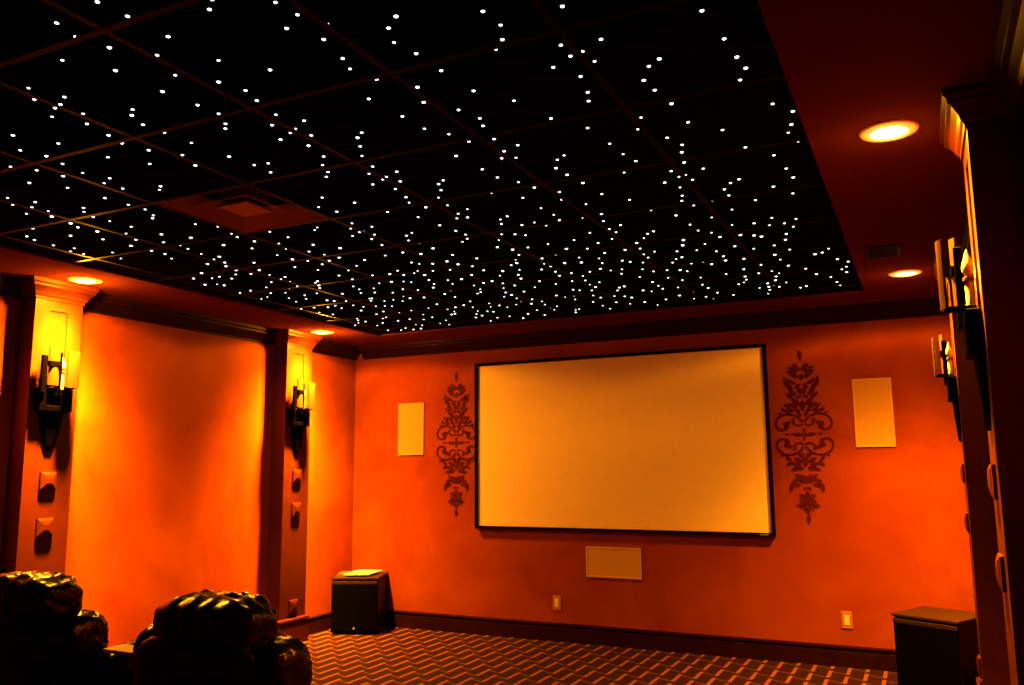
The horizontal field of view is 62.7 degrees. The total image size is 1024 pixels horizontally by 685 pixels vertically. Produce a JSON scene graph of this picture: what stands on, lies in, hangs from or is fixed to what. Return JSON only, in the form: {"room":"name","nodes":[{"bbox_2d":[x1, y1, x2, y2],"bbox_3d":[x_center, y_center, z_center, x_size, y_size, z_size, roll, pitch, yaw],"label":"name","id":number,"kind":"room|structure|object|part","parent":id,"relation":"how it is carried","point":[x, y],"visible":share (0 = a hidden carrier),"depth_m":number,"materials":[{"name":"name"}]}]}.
{"room":"home theater","nodes":[
{"label":"home theater","id":0,"kind":"room"},
{"bbox_2d":[0,296,355,647],"bbox_3d":[-3.128,0.747,4.645,0.100,2.720,7.300,-5,-9,26],"label":"wall","id":1,"kind":"structure","parent":0,"point":[170,478],"depth_m":6.03,"materials":[{"name":"paint"}]},
{"bbox_2d":[0,273,21,298],"bbox_3d":[-3.785,-0.572,3.283,0.090,0.114,3.963,-5,-9,26],"label":"crown molding","id":2,"kind":"structure","parent":1,"relation":"attached to","point":[10,285],"depth_m":4.95,"materials":[{"name":"brown wood"}]},
{"bbox_2d":[0,275,99,573],"bbox_3d":[-2.784,0.891,4.982,0.205,2.527,0.437,-5,-9,26],"label":"pilaster","id":3,"kind":"object","parent":1,"relation":"attached to","point":[38,483],"visible":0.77,"depth_m":4.97,"materials":[{"name":"brown wood"}]},
{"bbox_3d":[-2.753,0.851,4.972,0.009,2.223,0.311,-5,-9,26],"label":"panel frame","id":4,"kind":"part","parent":3,"relation":"part of","materials":[{"name":"brown wood"}]},
{"bbox_2d":[34,345,80,450],"bbox_3d":[-2.710,0.332,5.009,0.112,0.620,0.221,-5,-9,26],"label":"wall sconce","id":5,"kind":"object","parent":3,"relation":"attached to","point":[51,404],"visible":1,"depth_m":5.01,"materials":[{"name":"black metal"}]},
{"bbox_3d":[-2.721,0.235,5.072,0.024,0.100,0.029,-5,-9,26],"label":"candle stem","id":6,"kind":"part","parent":5,"relation":"part of","materials":[{"name":"beige"}]},
{"bbox_3d":[-2.722,0.128,5.088,0.036,0.086,0.043,-5,-9,26],"label":"flame bulb","id":7,"kind":"part","parent":5,"relation":"part of","materials":[{"name":"clear glass"}]},
{"bbox_2d":[83,293,277,344],"bbox_3d":[-2.361,-0.156,6.166,0.090,0.114,1.897,-5,-9,26],"label":"crown molding","id":8,"kind":"structure","parent":1,"relation":"attached to","point":[103,304],"depth_m":6.05,"materials":[{"name":"brown wood"}]},
{"bbox_2d":[266,329,322,641],"bbox_3d":[-1.815,1.174,6.945,0.205,2.527,0.437,-5,-9,26],"label":"pilaster","id":9,"kind":"object","parent":1,"relation":"attached to","point":[289,471],"visible":0.91,"depth_m":6.88,"materials":[{"name":"brown wood"}]},
{"bbox_3d":[-1.783,1.134,6.936,0.009,2.223,0.311,-5,-9,26],"label":"panel frame","id":10,"kind":"part","parent":9,"relation":"part of","materials":[{"name":"brown wood"}]},
{"bbox_2d":[289,379,314,453],"bbox_3d":[-1.740,0.615,6.973,0.112,0.620,0.221,-5,-9,26],"label":"wall sconce","id":11,"kind":"object","parent":9,"relation":"attached to","point":[299,419],"visible":1,"depth_m":6.96,"materials":[{"name":"black metal"}]},
{"bbox_2d":[308,612,330,634],"bbox_3d":[-1.638,2.432,7.311,0.024,0.144,0.818,-5,-9,26],"label":"baseboard","id":12,"kind":"structure","parent":1,"relation":"attached to","point":[321,622],"depth_m":7.25,"materials":[{"name":"brown wood"}]},
{"bbox_2d":[312,339,360,359],"bbox_3d":[-1.629,0.057,7.649,0.090,0.114,0.818,-5,-9,26],"label":"crown molding","id":13,"kind":"structure","parent":1,"relation":"attached to","point":[326,347],"depth_m":7.69,"materials":[{"name":"brown wood"}]},
{"bbox_2d":[0,0,862,333],"bbox_3d":[-0.766,-0.678,3.696,3.892,0.140,6.222,-5,-9,26],"label":"ceiling","id":14,"kind":"structure","parent":0,"point":[249,38],"depth_m":3.08,"materials":[{"name":"black tile"}]},
{"bbox_2d":[158,186,326,232],"bbox_3d":[-1.197,-0.639,3.778,0.524,0.104,0.524,-5,-9,26],"label":"ceiling vent","id":15,"kind":"object","parent":14,"relation":"in","point":[245,209],"visible":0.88,"depth_m":3.84,"materials":[{"name":"brown metal"}]},
{"bbox_3d":[-1.197,-0.600,3.773,0.170,0.008,0.170,-5,-9,26],"label":"plate","id":16,"kind":"part","parent":15,"relation":"part of","materials":[{"name":"brown metal"}]},
{"bbox_2d":[0,0,861,332],"bbox_3d":[-0.765,-0.608,3.685,3.892,0.008,6.222,-5,-9,26],"label":"grid","id":17,"kind":"object","parent":14,"relation":"attached to","point":[98,30],"visible":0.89,"depth_m":3.21,"materials":[{"name":"black metal"}]},
{"bbox_2d":[25,213,849,330],"bbox_3d":[-0.744,-0.604,3.700,3.863,0.004,6.015,-5,-9,26],"label":"lights","id":18,"kind":"object","parent":14,"relation":"in","point":[25,213],"visible":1,"depth_m":4.98,"materials":[{"name":"white"}]},
{"bbox_2d":[0,0,1000,346],"bbox_3d":[-0.774,-0.682,3.688,5.164,0.173,7.300,-5,-9,26],"label":"soffit","id":19,"kind":"structure","parent":0,"point":[849,67],"depth_m":3.18,"materials":[{"name":"paint"}]},
{"bbox_2d":[67,276,102,283],"bbox_3d":[-2.569,-0.371,5.058,0.192,0.012,0.192,-5,-9,26],"label":"recessed light","id":20,"kind":"object","parent":19,"relation":"attached to","point":[78,279],"visible":1,"depth_m":5.03,"materials":[{"name":"white"}]},
{"bbox_2d":[311,330,333,333],"bbox_3d":[-1.589,-0.085,7.041,0.192,0.012,0.192,-5,-9,26],"label":"recessed light","id":21,"kind":"object","parent":19,"relation":"attached to","point":[312,331],"visible":1,"depth_m":7.01,"materials":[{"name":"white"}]},
{"bbox_2d":[864,243,900,258],"bbox_3d":[1.998,-0.490,4.529,0.170,0.008,0.260,-5,-9,26],"label":"soffit vent","id":22,"kind":"object","parent":19,"relation":"attached to","point":[891,250],"visible":1,"depth_m":4.52,"materials":[{"name":"black"}]},
{"bbox_2d":[859,120,918,141],"bbox_3d":[1.299,-0.724,2.899,0.192,0.012,0.192,-5,-9,26],"label":"recessed light","id":23,"kind":"object","parent":19,"relation":"attached to","point":[891,130],"visible":1,"depth_m":2.88,"materials":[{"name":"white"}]},
{"bbox_2d":[888,269,922,276],"bbox_3d":[2.365,-0.413,5.056,0.192,0.012,0.192,-5,-9,26],"label":"recessed light","id":24,"kind":"object","parent":19,"relation":"attached to","point":[909,272],"visible":1,"depth_m":5.03,"materials":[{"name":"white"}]},
{"bbox_2d":[303,626,897,684],"bbox_3d":[-0.752,1.942,3.299,5.364,0.080,7.500,-5,-9,26],"label":"floor","id":25,"kind":"structure","parent":0,"point":[391,655],"depth_m":5.95,"materials":[{"name":"carpet"}]},
{"bbox_2d":[0,571,135,684],"bbox_3d":[-1.588,1.420,3.533,0.914,0.996,1.266,-5,-9,26],"label":"recliner","id":26,"kind":"object","parent":25,"relation":"on","point":[47,637],"visible":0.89,"depth_m":2.99,"materials":[{"name":"black leather"}]},
{"bbox_3d":[-1.812,1.332,3.114,0.584,0.674,0.299,-5,-9,26],"label":"backrest","id":27,"kind":"part","parent":26,"relation":"part of","materials":[{"name":"black leather"}]},
{"bbox_2d":[0,571,82,624],"bbox_3d":[-1.819,0.987,3.159,0.419,0.246,0.255,-5,-9,26],"label":"headrest cover","id":28,"kind":"object","parent":26,"relation":"on","point":[29,597],"depth_m":3.04,"materials":[{"name":"black leather"}]},
{"bbox_3d":[-1.320,1.456,3.255,0.195,0.661,0.930,-5,-9,26],"label":"armrest","id":29,"kind":"part","parent":26,"relation":"part of","materials":[{"name":"black leather"}]},
{"bbox_2d":[114,589,311,684],"bbox_3d":[-0.764,1.364,3.133,0.914,0.976,1.266,-5,-9,26],"label":"recliner","id":30,"kind":"object","parent":25,"relation":"on","point":[205,636],"visible":1,"depth_m":2.62,"materials":[{"name":"black leather"}]},
{"bbox_2d":[102,644,134,655],"bbox_3d":[-1.317,1.078,2.938,0.222,0.014,0.090,-5,-9,26],"label":"tray","id":31,"kind":"object","parent":30,"relation":"on","point":[124,649],"visible":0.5,"depth_m":2.93,"materials":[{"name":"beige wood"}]},
{"bbox_3d":[-0.963,1.264,2.704,0.586,0.675,0.301,-5,-9,26],"label":"backrest","id":32,"kind":"part","parent":30,"relation":"part of","materials":[{"name":"black leather"}]},
{"bbox_3d":[-1.139,1.442,3.169,0.194,0.662,0.930,-5,-9,26],"label":"armrest","id":33,"kind":"part","parent":30,"relation":"part of","materials":[{"name":"black leather"}]},
{"bbox_2d":[152,589,277,646],"bbox_3d":[-0.968,0.941,2.747,0.421,0.247,0.256,-5,-9,26],"label":"headrest cover","id":34,"kind":"object","parent":30,"relation":"on","point":[205,617],"depth_m":2.65,"materials":[{"name":"black leather"}]},
{"bbox_2d":[331,572,387,633],"bbox_3d":[-1.327,2.268,7.337,0.408,0.470,0.426,-1,-8,3],"label":"subwoofer","id":35,"kind":"object","parent":25,"relation":"on","point":[358,602],"visible":0.91,"depth_m":7.14,"materials":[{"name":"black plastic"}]},
{"bbox_2d":[337,571,354,575],"bbox_3d":[-1.448,2.032,7.396,0.151,0.016,0.232,0,-8,-4],"label":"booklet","id":36,"kind":"object","parent":35,"relation":"on","point":[341,573],"visible":0.71,"depth_m":7.33,"materials":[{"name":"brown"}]},
{"bbox_2d":[331,585,376,630],"bbox_3d":[-1.339,2.253,7.135,0.384,0.380,0.012,-1,-8,3],"label":"grille","id":37,"kind":"object","parent":35,"relation":"attached to","point":[353,607],"depth_m":7.13,"materials":[{"name":"black fabric"}]},
{"bbox_3d":[-1.329,2.045,7.373,0.408,0.018,0.420,-1,-8,3],"label":"panel","id":38,"kind":"part","parent":35,"relation":"part of","materials":[{"name":"black wood"}]},
{"bbox_2d":[344,570,382,574],"bbox_3d":[-1.296,2.011,7.349,0.220,0.008,0.347,-2,-9,12],"label":"paper sheets","id":39,"kind":"object","parent":35,"relation":"on","point":[358,572],"visible":1,"depth_m":7.33,"materials":[{"name":"grey"}]},
{"bbox_2d":[891,606,978,684],"bbox_3d":[2.660,1.916,5.189,0.426,0.470,0.408,6,-11,-38],"label":"subwoofer","id":40,"kind":"object","parent":25,"relation":"on","point":[934,645],"visible":0.91,"depth_m":5.05,"materials":[{"name":"black wood"}]},
{"bbox_2d":[894,623,961,684],"bbox_3d":[2.501,1.913,5.063,0.012,0.380,0.384,6,-11,-38],"label":"grille","id":41,"kind":"object","parent":40,"relation":"attached to","point":[926,654],"depth_m":5.06,"materials":[{"name":"black fabric"}]},
{"bbox_3d":[2.661,1.692,5.224,0.420,0.018,0.408,6,-11,-38],"label":"panel","id":42,"kind":"part","parent":40,"relation":"part of","materials":[{"name":"black wood"}]},
{"bbox_2d":[352,315,974,648],"bbox_3d":[0.861,1.032,6.794,5.364,2.720,0.100,-5,-9,26],"label":"wall","id":43,"kind":"structure","parent":0,"point":[887,534],"depth_m":6.25,"materials":[{"name":"paint"}]},
{"bbox_2d":[398,403,423,454],"bbox_3d":[-0.919,0.788,7.646,0.273,0.470,0.012,-5,-9,26],"label":"wall speaker","id":44,"kind":"object","parent":43,"relation":"attached to","point":[410,415],"visible":1,"depth_m":7.64,"materials":[{"name":"brown"}]},
{"bbox_2d":[436,373,474,515],"bbox_3d":[-0.494,0.895,7.423,0.408,1.268,0.008,-5,-9,26],"label":"damask stencil","id":45,"kind":"object","parent":43,"relation":"attached to","point":[455,496],"visible":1,"depth_m":7.43,"materials":[{"name":"red paint"}]},
{"bbox_2d":[553,595,560,610],"bbox_3d":[0.364,2.115,6.822,0.072,0.116,0.010,-5,-9,26],"label":"wall outlet","id":46,"kind":"object","parent":43,"relation":"attached to","point":[556,599],"visible":1,"depth_m":6.82,"materials":[{"name":"brown"}]},
{"bbox_2d":[586,546,641,579],"bbox_3d":[0.802,1.744,6.657,0.460,0.239,0.012,-5,-9,26],"label":"wall speaker","id":47,"kind":"object","parent":43,"relation":"attached to","point":[601,562],"visible":1,"depth_m":6.65,"materials":[{"name":"brown fabric"}]},
{"bbox_2d":[474,344,775,536],"bbox_3d":[0.801,0.801,6.771,2.483,1.418,0.052,-5,-9,26],"label":"projection screen","id":48,"kind":"object","parent":43,"relation":"attached to","point":[667,441],"visible":1,"depth_m":6.70,"materials":[{"name":"beige fabric"}]},
{"bbox_2d":[385,609,896,671],"bbox_3d":[0.845,2.298,6.550,5.116,0.144,0.024,-5,-9,26],"label":"baseboard","id":49,"kind":"structure","parent":43,"relation":"attached to","point":[883,659],"depth_m":6.41,"materials":[{"name":"brown wood"}]},
{"bbox_2d":[358,296,949,359],"bbox_3d":[0.810,-0.079,6.872,4.984,0.114,0.090,-5,-9,26],"label":"crown molding","id":50,"kind":"structure","parent":43,"relation":"attached to","point":[924,307],"depth_m":6.64,"materials":[{"name":"brown wood"}]},
{"bbox_2d":[775,350,834,523],"bbox_3d":[2.138,0.681,6.153,0.408,1.268,0.008,-5,-9,26],"label":"damask stencil","id":51,"kind":"object","parent":43,"relation":"attached to","point":[804,501],"visible":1,"depth_m":6.15,"materials":[{"name":"red paint"}]},
{"bbox_2d":[841,611,852,628],"bbox_3d":[2.339,1.939,5.872,0.072,0.116,0.010,-5,-9,26],"label":"wall outlet","id":52,"kind":"object","parent":43,"relation":"attached to","point":[846,617],"visible":1,"depth_m":5.87,"materials":[{"name":"brown"}]},
{"bbox_2d":[852,377,895,446],"bbox_3d":[2.565,0.497,5.966,0.259,0.486,0.012,-5,-9,26],"label":"wall speaker","id":53,"kind":"object","parent":43,"relation":"attached to","point":[872,397],"visible":1,"depth_m":5.96,"materials":[{"name":"brown"}]},
{"bbox_3d":[1.600,0.368,2.363,0.100,2.720,7.300,-5,-9,26],"label":"wall","id":54,"kind":"structure","parent":0,"visible":0},
{"bbox_2d":[962,211,971,260],"bbox_3d":[2.099,-0.550,3.768,0.090,0.114,2.120,-5,-9,26],"label":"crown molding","id":55,"kind":"structure","parent":54,"relation":"attached to","point":[966,244],"depth_m":4.24,"materials":[{"name":"brown wood"}]},
{"bbox_2d":[934,258,1010,684],"bbox_3d":[2.586,0.804,4.699,0.216,2.527,0.437,-5,-9,26],"label":"pilaster","id":56,"kind":"object","parent":54,"relation":"attached to","point":[992,662],"visible":0.73,"depth_m":4.54,"materials":[{"name":"brown wood"}]},
{"bbox_2d":[931,335,961,441],"bbox_3d":[2.492,0.261,4.826,0.112,0.620,0.221,-5,-9,26],"label":"wall sconce","id":57,"kind":"object","parent":56,"relation":"attached to","point":[950,379],"visible":1,"depth_m":4.78,"materials":[{"name":"black metal"}]},
{"bbox_3d":[2.500,0.042,4.810,0.036,0.086,0.043,-5,-9,26],"label":"flame bulb","id":58,"kind":"part","parent":57,"relation":"part of","materials":[{"name":"clear glass"}]},
{"bbox_3d":[2.501,0.150,4.794,0.024,0.100,0.029,-5,-9,26],"label":"candle stem","id":59,"kind":"part","parent":57,"relation":"part of","materials":[{"name":"beige"}]},
{"bbox_3d":[2.549,0.769,4.722,0.009,2.223,0.311,-5,-9,26],"label":"panel frame","id":60,"kind":"part","parent":56,"relation":"part of","materials":[{"name":"brown wood"}]},
{"bbox_2d":[939,80,1023,684],"bbox_3d":[1.518,0.492,2.538,0.216,2.527,0.437,-5,-9,26],"label":"pilaster","id":61,"kind":"object","parent":54,"relation":"attached to","point":[982,129],"visible":0.91,"depth_m":2.50,"materials":[{"name":"brown wood"}]},
{"bbox_2d":[935,238,990,430],"bbox_3d":[1.424,-0.031,2.662,0.112,0.620,0.221,-5,-9,26],"label":"wall sconce","id":62,"kind":"object","parent":61,"relation":"attached to","point":[969,316],"visible":1,"depth_m":2.62,"materials":[{"name":"black metal"}]},
{"bbox_3d":[1.433,-0.249,2.647,0.036,0.086,0.043,-5,-9,26],"label":"flame bulb","id":63,"kind":"part","parent":62,"relation":"part of","materials":[{"name":"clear glass"}]},
{"bbox_3d":[1.433,-0.142,2.631,0.024,0.100,0.029,-5,-9,26],"label":"candle stem","id":64,"kind":"part","parent":62,"relation":"part of","materials":[{"name":"beige"}]},
{"bbox_3d":[1.482,0.458,2.561,0.009,2.223,0.311,-5,-9,26],"label":"panel frame","id":65,"kind":"part","parent":61,"relation":"part of","materials":[{"name":"brown wood"}]},
{"bbox_2d":[988,0,1023,118],"bbox_3d":[1.049,-0.856,1.643,0.090,0.114,2.040,-5,-9,26],"label":"crown molding","id":66,"kind":"structure","parent":54,"relation":"attached to","point":[1006,74],"depth_m":2.27,"materials":[{"name":"brown wood"}]}
]}

